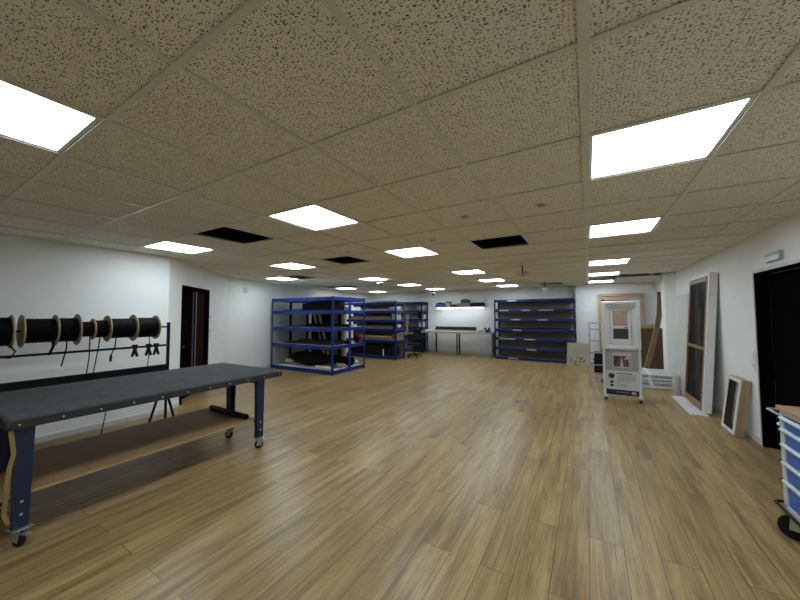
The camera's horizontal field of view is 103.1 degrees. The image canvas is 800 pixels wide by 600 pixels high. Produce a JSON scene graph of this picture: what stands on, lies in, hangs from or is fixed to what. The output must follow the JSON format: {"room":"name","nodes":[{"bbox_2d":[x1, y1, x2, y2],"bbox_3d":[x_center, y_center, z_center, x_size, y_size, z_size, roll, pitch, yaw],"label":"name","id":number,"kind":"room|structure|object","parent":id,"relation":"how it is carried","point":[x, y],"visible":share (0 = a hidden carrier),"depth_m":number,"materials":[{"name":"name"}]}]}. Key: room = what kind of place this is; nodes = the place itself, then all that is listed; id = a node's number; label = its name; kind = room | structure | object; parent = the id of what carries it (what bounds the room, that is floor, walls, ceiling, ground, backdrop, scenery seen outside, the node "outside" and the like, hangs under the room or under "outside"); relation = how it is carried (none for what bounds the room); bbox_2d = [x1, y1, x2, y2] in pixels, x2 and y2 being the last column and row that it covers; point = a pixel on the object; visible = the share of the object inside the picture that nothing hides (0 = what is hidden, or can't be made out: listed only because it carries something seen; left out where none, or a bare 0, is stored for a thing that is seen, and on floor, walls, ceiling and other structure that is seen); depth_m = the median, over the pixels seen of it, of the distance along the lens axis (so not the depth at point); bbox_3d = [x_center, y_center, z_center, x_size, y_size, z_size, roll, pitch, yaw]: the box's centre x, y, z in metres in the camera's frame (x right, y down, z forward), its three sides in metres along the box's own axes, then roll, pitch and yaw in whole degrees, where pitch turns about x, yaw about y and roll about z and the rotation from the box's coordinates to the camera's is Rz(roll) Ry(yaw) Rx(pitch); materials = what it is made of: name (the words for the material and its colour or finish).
{"room":"workshop","nodes":[
{"label":"workshop","id":0,"kind":"room"},
{"bbox_2d":[0,234,169,436],"bbox_3d":[-4.852,0.177,2.732,0.140,2.868,4.970,-2,-3,31],"label":"wall","id":1,"kind":"structure","parent":0,"point":[40,278],"depth_m":3.99,"materials":[{"name":"white paint"}]},
{"bbox_2d":[34,409,163,443],"bbox_3d":[-4.782,1.571,2.630,0.014,0.075,4.970,-2,-3,31],"label":"baseboard","id":2,"kind":"structure","parent":1,"relation":"attached to","point":[49,437],"depth_m":4.07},
{"bbox_2d":[167,257,227,406],"bbox_3d":[-3.882,0.329,6.178,0.140,2.868,2.782,0,-3,-12],"label":"wall","id":3,"kind":"structure","parent":0,"point":[181,272],"depth_m":6.05,"materials":[{"name":"white paint"}]},
{"bbox_2d":[179,285,209,404],"bbox_3d":[-3.796,0.760,5.777,0.170,1.970,1.160,0,-3,-12],"label":"door","id":4,"kind":"structure","parent":3,"relation":"in","point":[202,296],"depth_m":5.92,"materials":[{"name":"wood"}]},
{"bbox_2d":[227,277,280,366],"bbox_3d":[-3.892,0.433,8.500,0.140,2.868,1.938,-1,-3,17],"label":"wall","id":5,"kind":"structure","parent":0,"point":[249,319],"depth_m":8.31,"materials":[{"name":"white paint"}]},
{"bbox_2d":[280,275,370,361],"bbox_3d":[-2.494,0.580,11.864,0.140,2.868,5.348,-1,-3,25],"label":"wall","id":6,"kind":"structure","parent":0,"point":[287,291],"depth_m":10.13,"materials":[{"name":"white paint"}]},
{"bbox_2d":[0,0,799,293],"bbox_3d":[-0.575,-0.638,5.799,11.875,0.010,17.169,-2,-3,31],"label":"ceiling","id":7,"kind":"structure","parent":0,"point":[291,62],"depth_m":1.51,"materials":[{"name":"tile"}]},
{"bbox_2d":[0,80,100,152],"bbox_3d":[-1.766,-0.853,1.337,0.593,0.053,0.606,-2,-3,31],"label":"ceiling light","id":8,"kind":"object","parent":7,"relation":"attached to","point":[26,116],"visible":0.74,"depth_m":1.46,"materials":[{"name":"white"}]},
{"bbox_2d":[144,242,210,253],"bbox_3d":[-2.946,-0.719,4.248,0.593,0.053,0.606,-2,-3,31],"label":"ceiling light","id":9,"kind":"object","parent":7,"relation":"attached to","point":[168,246],"visible":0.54,"depth_m":4.23,"materials":[{"name":"white"}]},
{"bbox_2d":[265,276,299,280],"bbox_3d":[-2.941,-0.553,7.936,0.593,0.053,0.606,-2,-3,31],"label":"ceiling light","id":10,"kind":"object","parent":7,"relation":"attached to","point":[276,278],"visible":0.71,"depth_m":7.89,"materials":[{"name":"white"}]},
{"bbox_2d":[267,277,293,279],"bbox_3d":[-2.941,-0.537,7.935,0.557,0.010,0.570,-2,-3,31],"label":"diffuser","id":11,"kind":"object","parent":10,"relation":"attached to","point":[277,278],"depth_m":7.89,"materials":[{"name":"white"}]},
{"bbox_2d":[272,263,314,269],"bbox_3d":[-1.975,-0.648,5.889,0.593,0.053,0.606,-2,-3,31],"label":"ceiling light","id":12,"kind":"object","parent":7,"relation":"attached to","point":[289,265],"visible":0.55,"depth_m":5.92,"materials":[{"name":"white"}]},
{"bbox_2d":[269,205,358,230],"bbox_3d":[-0.794,-0.782,2.977,0.593,0.053,0.606,-2,-3,31],"label":"ceiling light","id":13,"kind":"object","parent":7,"relation":"attached to","point":[313,217],"visible":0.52,"depth_m":2.96,"materials":[{"name":"white"}]},
{"bbox_2d":[361,278,386,280],"bbox_3d":[-0.680,-0.554,8.076,0.593,0.053,0.606,-2,-3,31],"label":"ceiling light","id":14,"kind":"object","parent":7,"relation":"attached to","point":[368,279],"visible":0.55,"depth_m":8.18,"materials":[{"name":"white"}]},
{"bbox_2d":[0,0,799,293],"bbox_3d":[-0.575,-0.635,5.799,11.901,0.020,17.193,-2,-3,31],"label":"grid","id":15,"kind":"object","parent":7,"relation":"attached to","point":[584,40],"depth_m":1.75,"materials":[{"name":"metal"}]},
{"bbox_2d":[386,247,436,257],"bbox_3d":[0.177,-0.711,4.617,0.593,0.053,0.606,-2,-3,31],"label":"ceiling light","id":16,"kind":"object","parent":7,"relation":"attached to","point":[412,252],"visible":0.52,"depth_m":4.62,"materials":[{"name":"white"}]},
{"bbox_2d":[453,270,484,274],"bbox_3d":[1.472,-0.617,6.804,0.593,0.053,0.606,-2,-3,31],"label":"ceiling light","id":17,"kind":"object","parent":7,"relation":"attached to","point":[471,271],"visible":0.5,"depth_m":6.85,"materials":[{"name":"white"}]},
{"bbox_2d":[515,265,529,275],"bbox_3d":[2.253,-0.536,5.834,0.261,0.206,0.263,-2,-3,31],"label":"ceiling sensor","id":18,"kind":"object","parent":7,"relation":"attached to","point":[522,272],"visible":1,"depth_m":5.81,"materials":[{"name":"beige plastic"}]},
{"bbox_2d":[534,203,547,207],"bbox_3d":[1.159,-0.772,2.609,0.108,0.016,0.108,-2,-3,31],"label":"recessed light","id":19,"kind":"object","parent":7,"relation":"in","point":[539,205],"visible":1,"depth_m":2.59,"materials":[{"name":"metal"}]},
{"bbox_2d":[588,278,613,282],"bbox_3d":[5.566,-0.539,8.814,0.593,0.053,0.606,-2,-3,31],"label":"ceiling light","id":20,"kind":"object","parent":7,"relation":"attached to","point":[606,279],"visible":0.84,"depth_m":8.68,"materials":[{"name":"white"}]},
{"bbox_2d":[589,280,612,282],"bbox_3d":[5.566,-0.522,8.813,0.557,0.010,0.570,-2,-3,31],"label":"diffuser","id":21,"kind":"object","parent":20,"relation":"attached to","point":[606,280],"depth_m":8.85,"materials":[{"name":"white"}]},
{"bbox_2d":[588,272,619,275],"bbox_3d":[4.595,-0.610,7.173,0.593,0.053,0.606,-2,-3,31],"label":"ceiling light","id":22,"kind":"object","parent":7,"relation":"attached to","point":[611,273],"visible":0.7,"depth_m":7.27,"materials":[{"name":"white"}]},
{"bbox_2d":[588,259,629,265],"bbox_3d":[3.624,-0.680,5.533,0.593,0.053,0.606,-2,-3,31],"label":"ceiling light","id":23,"kind":"object","parent":7,"relation":"attached to","point":[619,261],"visible":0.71,"depth_m":5.57,"materials":[{"name":"white"}]},
{"bbox_2d":[589,217,662,237],"bbox_3d":[2.329,-0.774,3.346,0.593,0.053,0.606,-2,-3,31],"label":"ceiling light","id":24,"kind":"object","parent":7,"relation":"attached to","point":[640,226],"visible":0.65,"depth_m":3.34,"materials":[{"name":"white"}]},
{"bbox_2d":[589,96,756,179],"bbox_3d":[1.357,-0.845,1.706,0.593,0.053,0.606,-2,-3,31],"label":"ceiling light","id":25,"kind":"object","parent":7,"relation":"attached to","point":[694,135],"visible":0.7,"depth_m":1.65,"materials":[{"name":"white paint"}]},
{"bbox_2d":[0,351,799,599],"bbox_3d":[-0.493,1.777,5.565,11.800,0.100,15.600,-2,-3,31],"label":"floor","id":26,"kind":"structure","parent":0,"point":[425,477],"depth_m":2.46,"materials":[{"name":"brown wood"}]},
{"bbox_2d":[0,322,174,421],"bbox_3d":[-3.779,0.945,3.213,0.194,1.379,2.707,-2,-3,31],"label":"rack","id":27,"kind":"object","parent":26,"relation":"on","point":[11,386],"visible":0.48,"depth_m":3.65,"materials":[{"name":"black metal"}]},
{"bbox_2d":[0,315,15,347],"bbox_3d":[-3.929,0.307,3.029,0.330,0.330,0.290,-2,-3,31],"label":"spool","id":28,"kind":"object","parent":27,"relation":"on","point":[7,325],"visible":0.94,"depth_m":3.06,"materials":[{"name":"plastic"}]},
{"bbox_2d":[16,315,60,347],"bbox_3d":[-3.764,0.319,3.308,0.330,0.330,0.250,-2,-3,31],"label":"spool","id":29,"kind":"object","parent":27,"relation":"on","point":[32,330],"visible":0.95,"depth_m":3.24,"materials":[{"name":"brown wood"}]},
{"bbox_2d":[47,334,54,354],"bbox_3d":[-3.608,0.465,3.289,0.055,0.215,0.024,1,-3,-21],"label":"cable","id":30,"kind":"object","parent":29,"relation":"hanging from","point":[53,335],"visible":1,"depth_m":3.29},
{"bbox_2d":[59,314,82,344],"bbox_3d":[-3.651,0.328,3.500,0.344,0.344,0.145,-2,-3,31],"label":"spool","id":31,"kind":"object","parent":27,"relation":"on","point":[73,326],"visible":0.84,"depth_m":3.46,"materials":[{"name":"brown wood"}]},
{"bbox_2d":[60,332,67,366],"bbox_3d":[-3.557,0.522,3.366,0.047,0.361,0.015,2,-3,-41],"label":"cable","id":32,"kind":"object","parent":31,"relation":"hanging from","point":[67,332],"visible":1,"depth_m":3.37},
{"bbox_2d":[82,319,96,338],"bbox_3d":[-3.573,0.333,3.630,0.240,0.240,0.105,-2,-3,31],"label":"spool","id":33,"kind":"object","parent":27,"relation":"on","point":[91,326],"visible":0.82,"depth_m":3.60,"materials":[{"name":"brown wood"}]},
{"bbox_2d":[85,331,90,376],"bbox_3d":[-3.488,0.605,3.551,0.013,0.510,0.031,-3,-4,45],"label":"cable","id":34,"kind":"object","parent":33,"relation":"hanging from","point":[90,331],"visible":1,"depth_m":3.56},
{"bbox_2d":[95,315,112,341],"bbox_3d":[-3.511,0.338,3.736,0.310,0.310,0.115,-2,-3,31],"label":"spool","id":35,"kind":"object","parent":27,"relation":"on","point":[105,325],"visible":0.84,"depth_m":3.71,"materials":[{"name":"brown wood"}]},
{"bbox_2d":[92,331,101,377],"bbox_3d":[-3.439,0.617,3.603,0.015,0.531,0.071,-2,-3,31],"label":"cable","id":36,"kind":"object","parent":35,"relation":"hanging from","point":[100,331],"visible":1,"depth_m":3.60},
{"bbox_2d":[111,315,138,340],"bbox_3d":[-3.414,0.345,3.900,0.330,0.330,0.235,-2,-3,31],"label":"spool","id":37,"kind":"object","parent":27,"relation":"on","point":[129,327],"visible":0.85,"depth_m":3.87,"materials":[{"name":"brown wood"}]},
{"bbox_2d":[130,344,138,356],"bbox_3d":[-3.323,0.635,3.982,0.027,0.157,0.079,-2,-3,31],"label":"clamp","id":38,"kind":"object","parent":27,"relation":"attached to","point":[134,347],"visible":1,"depth_m":3.98,"materials":[{"name":"black plastic"}]},
{"bbox_2d":[145,344,151,355],"bbox_3d":[-3.249,0.641,4.106,0.027,0.157,0.079,-2,-3,31],"label":"clamp","id":39,"kind":"object","parent":27,"relation":"attached to","point":[147,345],"visible":0.91,"depth_m":4.09,"materials":[{"name":"black plastic"}]},
{"bbox_2d":[137,315,160,338],"bbox_3d":[-3.287,0.354,4.114,0.310,0.310,0.215,-2,-3,31],"label":"spool","id":40,"kind":"object","parent":27,"relation":"on","point":[154,323],"visible":0.83,"depth_m":4.07,"materials":[{"name":"brown wood"}]},
{"bbox_2d":[152,343,159,354],"bbox_3d":[-3.206,0.644,4.179,0.027,0.157,0.079,-2,-3,31],"label":"clamp","id":41,"kind":"object","parent":27,"relation":"attached to","point":[156,345],"visible":1,"depth_m":4.18,"materials":[{"name":"black plastic"}]},
{"bbox_2d":[0,363,281,546],"bbox_3d":[-2.438,1.215,3.138,1.271,0.818,2.123,-2,-3,31],"label":"work table","id":42,"kind":"object","parent":26,"relation":"on","point":[21,411],"visible":0.88,"depth_m":2.67,"materials":[{"name":"metal"}]},
{"bbox_2d":[1,431,15,525],"bbox_3d":[-2.449,1.113,1.990,0.013,0.578,0.051,-2,-3,31],"label":"strap","id":43,"kind":"object","parent":42,"relation":"hanging from","point":[4,517],"visible":1,"depth_m":1.99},
{"bbox_2d":[0,408,252,498],"bbox_3d":[-2.458,1.303,2.958,0.895,0.016,1.800,-2,-3,31],"label":"shelf","id":44,"kind":"object","parent":42,"relation":"attached to","point":[53,465],"depth_m":2.79,"materials":[{"name":"brown wood"}]},
{"bbox_2d":[209,405,248,419],"bbox_3d":[-1.993,1.295,3.681,0.720,0.060,0.060,-2,-3,32],"label":"roll","id":45,"kind":"object","parent":42,"relation":"on","point":[244,416],"visible":1,"depth_m":3.63,"materials":[{"name":"black plastic"}]},
{"bbox_2d":[271,296,364,375],"bbox_3d":[-2.273,0.915,8.838,2.230,1.925,1.320,-2,-3,30],"label":"shelving rack","id":46,"kind":"object","parent":26,"relation":"on","point":[294,366],"visible":0.91,"depth_m":8.31,"materials":[{"name":"metal"}]},
{"bbox_2d":[285,351,330,365],"bbox_3d":[-2.476,1.569,8.574,1.638,0.386,0.377,-2,-3,31],"label":"wrapped bundle","id":47,"kind":"object","parent":46,"relation":"on","point":[312,358],"visible":0.98,"depth_m":8.36,"materials":[{"name":"black plastic"}]},
{"bbox_2d":[282,341,340,345],"bbox_3d":[-2.358,1.150,8.488,1.750,0.025,0.480,-2,-3,31],"label":"sheet","id":48,"kind":"object","parent":46,"relation":"on","point":[293,342],"visible":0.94,"depth_m":8.22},
{"bbox_2d":[297,339,344,343],"bbox_3d":[-2.100,1.094,8.396,1.290,0.075,0.420,-2,-3,31],"label":"sheet","id":49,"kind":"object","parent":48,"relation":"on","point":[316,341],"visible":0.8,"depth_m":8.22,"materials":[{"name":"black"}]},
{"bbox_2d":[284,325,343,327],"bbox_3d":[-2.316,0.713,8.493,1.740,0.020,0.500,-2,-3,31],"label":"sheet","id":50,"kind":"object","parent":46,"relation":"on","point":[298,325],"visible":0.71,"depth_m":8.31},
{"bbox_2d":[315,365,330,369],"bbox_3d":[-1.913,1.693,7.945,0.500,0.080,0.080,-2,-3,28],"label":"paper roll","id":51,"kind":"object","parent":46,"relation":"on","point":[316,366],"visible":0.85,"depth_m":7.91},
{"bbox_2d":[302,303,344,310],"bbox_3d":[-2.034,0.182,8.396,1.150,0.190,0.380,-2,-3,31],"label":"box","id":52,"kind":"object","parent":46,"relation":"on","point":[305,306],"visible":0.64,"depth_m":8.20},
{"bbox_2d":[328,355,354,365],"bbox_3d":[-1.644,1.647,8.718,0.820,0.240,0.240,-2,-3,31],"label":"roll","id":53,"kind":"object","parent":46,"relation":"on","point":[337,359],"visible":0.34,"depth_m":8.57,"materials":[{"name":"fabric"}]},
{"bbox_2d":[353,334,361,342],"bbox_3d":[-1.162,1.060,8.748,0.208,0.220,0.180,-2,-3,31],"label":"tool case","id":54,"kind":"object","parent":46,"relation":"on","point":[356,337],"visible":0.87,"depth_m":8.68,"materials":[{"name":"red plastic"}]},
{"bbox_2d":[311,314,330,354],"bbox_3d":[-2.585,0.973,10.374,0.850,1.950,0.040,-2,-3,31],"label":"panel","id":55,"kind":"object","parent":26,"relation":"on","point":[326,318],"visible":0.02,"depth_m":10.32,"materials":[{"name":"black"}]},
{"bbox_2d":[318,314,329,354],"bbox_3d":[-2.357,1.175,9.904,0.679,1.509,0.083,-2,-3,42],"label":"cardboard tube","id":56,"kind":"object","parent":26,"relation":"on","point":[319,315],"visible":0.48,"depth_m":9.92,"materials":[{"name":"cardboard"}]},
{"bbox_2d":[330,314,337,354],"bbox_3d":[-1.974,1.005,10.011,0.530,1.850,0.040,-2,-3,31],"label":"panel","id":57,"kind":"object","parent":26,"relation":"on","point":[335,315],"visible":0.14,"depth_m":10.02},
{"bbox_2d":[341,314,346,355],"bbox_3d":[-1.691,1.159,9.557,0.156,1.500,0.156,-2,-3,31],"label":"cardboard tube","id":58,"kind":"object","parent":26,"relation":"on","point":[343,316],"visible":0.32,"depth_m":9.51,"materials":[{"name":"cardboard"}]},
{"bbox_2d":[345,301,404,359],"bbox_3d":[-0.919,1.024,11.076,2.200,1.900,0.588,-2,-3,31],"label":"shelving rack","id":59,"kind":"object","parent":26,"relation":"on","point":[368,305],"visible":0.62,"depth_m":10.86,"materials":[{"name":"metal"}]},
{"bbox_2d":[351,346,359,353],"bbox_3d":[-1.545,1.715,11.399,0.500,0.360,0.423,-2,-3,31],"label":"bag","id":60,"kind":"object","parent":59,"relation":"on","point":[356,349],"visible":0.32,"depth_m":11.19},
{"bbox_2d":[351,316,391,319],"bbox_3d":[-0.936,0.626,11.116,1.650,0.110,0.450,-2,-3,31],"label":"board","id":61,"kind":"object","parent":59,"relation":"on","point":[352,317],"visible":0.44,"depth_m":10.84,"materials":[{"name":"wood"}]},
{"bbox_2d":[353,325,392,328],"bbox_3d":[-0.871,0.929,11.065,1.600,0.100,0.450,-2,-3,31],"label":"board","id":62,"kind":"object","parent":59,"relation":"on","point":[366,326],"visible":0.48,"depth_m":10.76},
{"bbox_2d":[362,335,391,339],"bbox_3d":[-0.713,1.282,10.921,1.250,0.140,0.390,-2,-3,31],"label":"carton","id":63,"kind":"object","parent":59,"relation":"on","point":[373,337],"visible":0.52,"depth_m":10.78,"materials":[{"name":"cardboard"}]},
{"bbox_2d":[372,343,389,354],"bbox_3d":[-0.658,1.689,10.875,0.520,0.360,0.423,-2,-3,31],"label":"bag","id":64,"kind":"object","parent":59,"relation":"on","point":[377,349],"visible":0.89,"depth_m":10.72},
{"bbox_2d":[360,309,402,310],"bbox_3d":[-0.879,0.350,11.100,1.980,0.060,0.460,-2,-3,31],"label":"board","id":65,"kind":"object","parent":59,"relation":"on","point":[361,309],"visible":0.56,"depth_m":10.72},
{"bbox_2d":[385,346,398,355],"bbox_3d":[-0.262,1.708,10.640,0.350,0.300,0.423,-2,-3,31],"label":"bag","id":66,"kind":"object","parent":59,"relation":"on","point":[390,350],"visible":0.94,"depth_m":10.49,"materials":[{"name":"plastic"}]},
{"bbox_2d":[392,334,403,340],"bbox_3d":[-0.069,1.234,10.571,0.207,0.200,0.440,-2,-3,31],"label":"crate","id":67,"kind":"object","parent":59,"relation":"on","point":[399,336],"visible":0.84,"depth_m":10.50,"materials":[{"name":"cardboard"}]},
{"bbox_2d":[405,333,421,357],"bbox_3d":[0.483,1.565,10.944,0.568,0.800,0.551,0,-3,-4],"label":"office chair","id":68,"kind":"object","parent":26,"relation":"on","point":[413,339],"visible":0.98,"depth_m":11.07,"materials":[{"name":"black plastic"}]},
{"bbox_2d":[405,302,427,351],"bbox_3d":[0.505,1.065,12.796,1.140,1.965,0.558,-2,-3,31],"label":"shelving rack","id":69,"kind":"object","parent":26,"relation":"on","point":[411,310],"visible":0.59,"depth_m":12.80,"materials":[{"name":"metal"}]},
{"bbox_2d":[415,339,425,349],"bbox_3d":[0.782,1.763,12.591,0.350,0.400,0.380,-2,-3,31],"label":"box","id":70,"kind":"object","parent":69,"relation":"on","point":[417,347],"visible":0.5,"depth_m":12.47,"materials":[{"name":"plastic"}]},
{"bbox_2d":[421,330,496,357],"bbox_3d":[2.090,1.550,11.384,2.560,0.860,0.820,-2,-3,31],"label":"workbench","id":71,"kind":"object","parent":26,"relation":"on","point":[429,331],"visible":0.9,"depth_m":11.19,"materials":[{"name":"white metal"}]},
{"bbox_2d":[435,326,476,329],"bbox_3d":[2.043,1.055,11.712,1.550,0.154,0.154,-2,-3,31],"label":"roll","id":72,"kind":"object","parent":71,"relation":"on","point":[436,327],"visible":0.88,"depth_m":11.64,"materials":[{"name":"black plastic"}]},
{"bbox_2d":[494,298,576,363],"bbox_3d":[4.288,0.944,10.174,2.360,1.951,0.558,-2,-3,31],"label":"shelving rack","id":73,"kind":"object","parent":26,"relation":"on","point":[539,345],"visible":0.9,"depth_m":10.23,"materials":[{"name":"metal"}]},
{"bbox_2d":[503,328,569,329],"bbox_3d":[4.329,0.919,10.178,1.950,0.020,0.400,-2,-3,31],"label":"sheet","id":74,"kind":"object","parent":73,"relation":"on","point":[503,328],"visible":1,"depth_m":10.07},
{"bbox_2d":[567,342,590,366],"bbox_3d":[5.119,1.556,9.109,0.600,0.633,0.130,-3,-3,43],"label":"panel","id":75,"kind":"object","parent":26,"relation":"on","point":[577,353],"visible":0.97,"depth_m":9.10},
{"bbox_2d":[588,322,602,384],"bbox_3d":[4.258,1.124,6.763,0.415,1.296,0.667,-2,-3,31],"label":"ladder","id":76,"kind":"object","parent":26,"relation":"on","point":[589,328],"visible":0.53,"depth_m":6.69,"materials":[{"name":"metal"}]},
{"bbox_2d":[593,358,602,372],"bbox_3d":[5.159,1.657,8.038,0.440,0.330,0.320,-2,-3,31],"label":"crate","id":77,"kind":"object","parent":26,"relation":"on","point":[599,369],"visible":0.45,"depth_m":7.97,"materials":[{"name":"black plastic"}]},
{"bbox_2d":[594,351,602,358],"bbox_3d":[5.158,1.408,8.050,0.420,0.165,0.300,-2,-3,31],"label":"crate","id":78,"kind":"object","parent":77,"relation":"on","point":[596,355],"visible":0.23,"depth_m":8.00,"materials":[{"name":"black plastic"}]},
{"bbox_2d":[598,293,645,351],"bbox_3d":[6.364,0.839,9.116,1.100,2.057,0.239,-2,-3,31],"label":"framed panel","id":79,"kind":"object","parent":26,"relation":"on","point":[620,318],"visible":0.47,"depth_m":9.17,"materials":[{"name":"brown wood"}]},
{"bbox_2d":[601,301,643,402],"bbox_3d":[3.822,0.865,5.491,0.550,1.690,0.320,-2,-3,31],"label":"display","id":80,"kind":"object","parent":26,"relation":"on","point":[621,345],"visible":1,"depth_m":5.46,"materials":[{"name":"white paint"}]},
{"bbox_2d":[605,349,638,392],"bbox_3d":[3.822,1.243,5.472,0.464,0.785,0.006,-2,-3,31],"label":"poster","id":81,"kind":"object","parent":80,"relation":"attached to","point":[622,366],"depth_m":5.47,"materials":[{"name":"paper"}]},
{"bbox_2d":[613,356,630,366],"bbox_3d":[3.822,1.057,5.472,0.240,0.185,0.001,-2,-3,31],"label":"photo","id":82,"kind":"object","parent":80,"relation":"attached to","point":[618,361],"depth_m":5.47},
{"bbox_2d":[612,352,631,368],"bbox_3d":[3.823,1.040,5.474,0.270,0.260,0.002,-2,-3,31],"label":"photo","id":83,"kind":"object","parent":80,"relation":"attached to","point":[620,360],"depth_m":5.47},
{"bbox_2d":[641,324,663,368],"bbox_3d":[6.426,1.224,8.191,0.532,1.200,0.380,-2,-3,31],"label":"board","id":84,"kind":"object","parent":26,"relation":"on","point":[657,362],"visible":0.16,"depth_m":8.07,"materials":[{"name":"wood"}]},
{"bbox_2d":[644,291,661,367],"bbox_3d":[6.066,0.794,7.649,0.585,2.008,0.094,0,-3,-4],"label":"plank","id":85,"kind":"object","parent":26,"relation":"on","point":[658,318],"visible":0.8,"depth_m":7.65,"materials":[{"name":"brown wood"}]},
{"bbox_2d":[642,383,672,389],"bbox_3d":[5.245,1.712,6.559,0.620,0.084,0.860,-2,-3,31],"label":"pack","id":86,"kind":"object","parent":26,"relation":"on","point":[645,385],"visible":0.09,"depth_m":6.21,"materials":[{"name":"white plastic"}]},
{"bbox_2d":[642,379,672,385],"bbox_3d":[5.227,1.633,6.573,0.600,0.074,0.860,-2,-3,31],"label":"pack","id":87,"kind":"object","parent":86,"relation":"on","point":[643,380],"visible":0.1,"depth_m":6.20,"materials":[{"name":"white plastic"}]},
{"bbox_2d":[642,376,671,381],"bbox_3d":[5.210,1.561,6.586,0.600,0.069,0.860,-2,-3,31],"label":"pack","id":88,"kind":"object","parent":87,"relation":"on","point":[643,377],"visible":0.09,"depth_m":6.20,"materials":[{"name":"white plastic"}]},
{"bbox_2d":[642,368,672,377],"bbox_3d":[5.227,1.500,6.579,0.580,0.049,0.860,-2,-3,31],"label":"pack","id":89,"kind":"object","parent":88,"relation":"on","point":[648,372],"visible":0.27,"depth_m":6.36,"materials":[{"name":"white plastic"}]},
{"bbox_2d":[672,375,681,394],"bbox_3d":[5.044,1.551,5.785,0.124,0.340,0.124,-2,-3,31],"label":"roll","id":90,"kind":"object","parent":26,"relation":"on","point":[676,380],"visible":1,"depth_m":5.74,"materials":[{"name":"beige paper"}]},
{"bbox_2d":[674,293,688,394],"bbox_3d":[5.380,0.814,6.083,0.133,1.838,0.840,-2,-3,31],"label":"board","id":91,"kind":"object","parent":26,"relation":"on","point":[682,300],"visible":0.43,"depth_m":6.03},
{"bbox_2d":[671,396,708,416],"bbox_3d":[4.597,1.679,5.067,0.205,0.022,1.200,-2,-3,31],"label":"board","id":92,"kind":"object","parent":26,"relation":"on","point":[690,408],"visible":0.83,"depth_m":4.96,"materials":[{"name":"white paint"}]},
{"bbox_2d":[684,272,717,413],"bbox_3d":[4.781,0.639,5.073,0.242,2.061,1.070,-2,-3,31],"label":"screen door","id":93,"kind":"structure","parent":92,"relation":"on","point":[702,297],"depth_m":4.87,"materials":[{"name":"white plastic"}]},
{"bbox_2d":[721,374,750,437],"bbox_3d":[4.164,1.302,3.944,0.176,0.683,0.420,-2,-3,31],"label":"screen frame","id":94,"kind":"object","parent":26,"relation":"on","point":[738,430],"visible":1,"depth_m":3.80,"materials":[{"name":"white wood"}]},
{"bbox_2d":[766,405,799,540],"bbox_3d":[2.587,1.120,1.734,0.530,0.852,0.921,-2,-3,31],"label":"tool cart","id":95,"kind":"object","parent":26,"relation":"on","point":[788,416],"visible":1,"depth_m":2.06,"materials":[{"name":"grey paint"}]},
{"bbox_2d":[63,95,757,263],"bbox_3d":[-0.486,-1.228,5.923,12.400,0.100,16.800,-2,-3,31],"label":"ceiling","id":96,"kind":"structure","parent":0,"point":[226,233],"depth_m":6.10,"materials":[{"name":"black"}]},
{"bbox_2d":[371,283,574,352],"bbox_3d":[2.099,0.586,12.303,8.270,2.868,0.140,-2,-3,31],"label":"wall","id":97,"kind":"structure","parent":0,"point":[469,317],"depth_m":11.93,"materials":[{"name":"white paint"}]},
{"bbox_2d":[433,306,487,311],"bbox_3d":[2.236,0.339,11.977,2.090,0.182,0.300,-2,-3,31],"label":"wall shelf","id":98,"kind":"object","parent":97,"relation":"attached to","point":[458,306],"visible":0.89,"depth_m":11.67,"materials":[{"name":"white paint"}]},
{"bbox_2d":[437,307,482,308],"bbox_3d":[2.222,0.294,11.906,1.820,0.055,0.080,-2,-3,31],"label":"strip light","id":99,"kind":"object","parent":98,"relation":"attached to","point":[437,307],"visible":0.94,"depth_m":11.93,"materials":[{"name":"white paint"}]},
{"bbox_2d":[470,302,484,305],"bbox_3d":[2.846,0.160,11.612,0.520,0.140,0.200,-2,-3,31],"label":"tool bag","id":100,"kind":"object","parent":98,"relation":"on","point":[472,303],"visible":0.93,"depth_m":11.52,"materials":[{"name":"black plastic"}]},
{"bbox_2d":[428,349,498,354],"bbox_3d":[2.150,1.968,12.124,8.070,0.090,0.014,-2,-3,31],"label":"baseboard","id":101,"kind":"structure","parent":97,"relation":"attached to","point":[438,350],"depth_m":11.92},
{"bbox_2d":[575,273,655,362],"bbox_3d":[6.490,0.449,9.535,2.110,2.868,0.440,-2,-3,31],"label":"wall","id":102,"kind":"structure","parent":0,"point":[586,296],"depth_m":9.61,"materials":[{"name":"white paint"}]},
{"bbox_2d":[660,272,676,374],"bbox_3d":[5.942,0.337,6.992,0.220,2.868,0.400,-2,-3,31],"label":"wall pillar","id":103,"kind":"structure","parent":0,"point":[668,279],"depth_m":6.84,"materials":[{"name":"white paint"}]},
{"bbox_2d":[655,212,799,447],"bbox_3d":[3.687,0.159,2.869,0.140,2.868,13.900,-2,-3,31],"label":"wall","id":104,"kind":"structure","parent":0,"point":[734,264],"depth_m":3.98,"materials":[{"name":"white paint"}]},
{"bbox_2d":[712,403,760,444],"bbox_3d":[4.976,1.654,5.128,0.014,0.075,3.690,-2,-3,31],"label":"baseboard","id":105,"kind":"structure","parent":104,"relation":"attached to","point":[748,432],"depth_m":3.84,"materials":[{"name":"wood"}]},
{"bbox_2d":[751,350,755,370],"bbox_3d":[4.076,0.695,3.652,0.014,0.235,0.104,-2,-3,31],"label":"light switch","id":106,"kind":"object","parent":104,"relation":"attached to","point":[753,357],"visible":1,"depth_m":3.66,"materials":[{"name":"white plastic"}]},
{"bbox_2d":[764,250,782,262],"bbox_3d":[3.768,-0.438,3.207,0.033,0.090,0.300,-2,-3,31],"label":"exit sign","id":107,"kind":"object","parent":104,"relation":"attached to","point":[777,255],"visible":1,"depth_m":3.17,"materials":[{"name":"plastic"}]},
{"bbox_2d":[752,258,799,449],"bbox_3d":[3.657,0.610,2.812,0.156,1.962,1.725,-2,-3,31],"label":"door","id":108,"kind":"structure","parent":104,"relation":"in","point":[784,293],"depth_m":3.43,"materials":[{"name":"black paint"}]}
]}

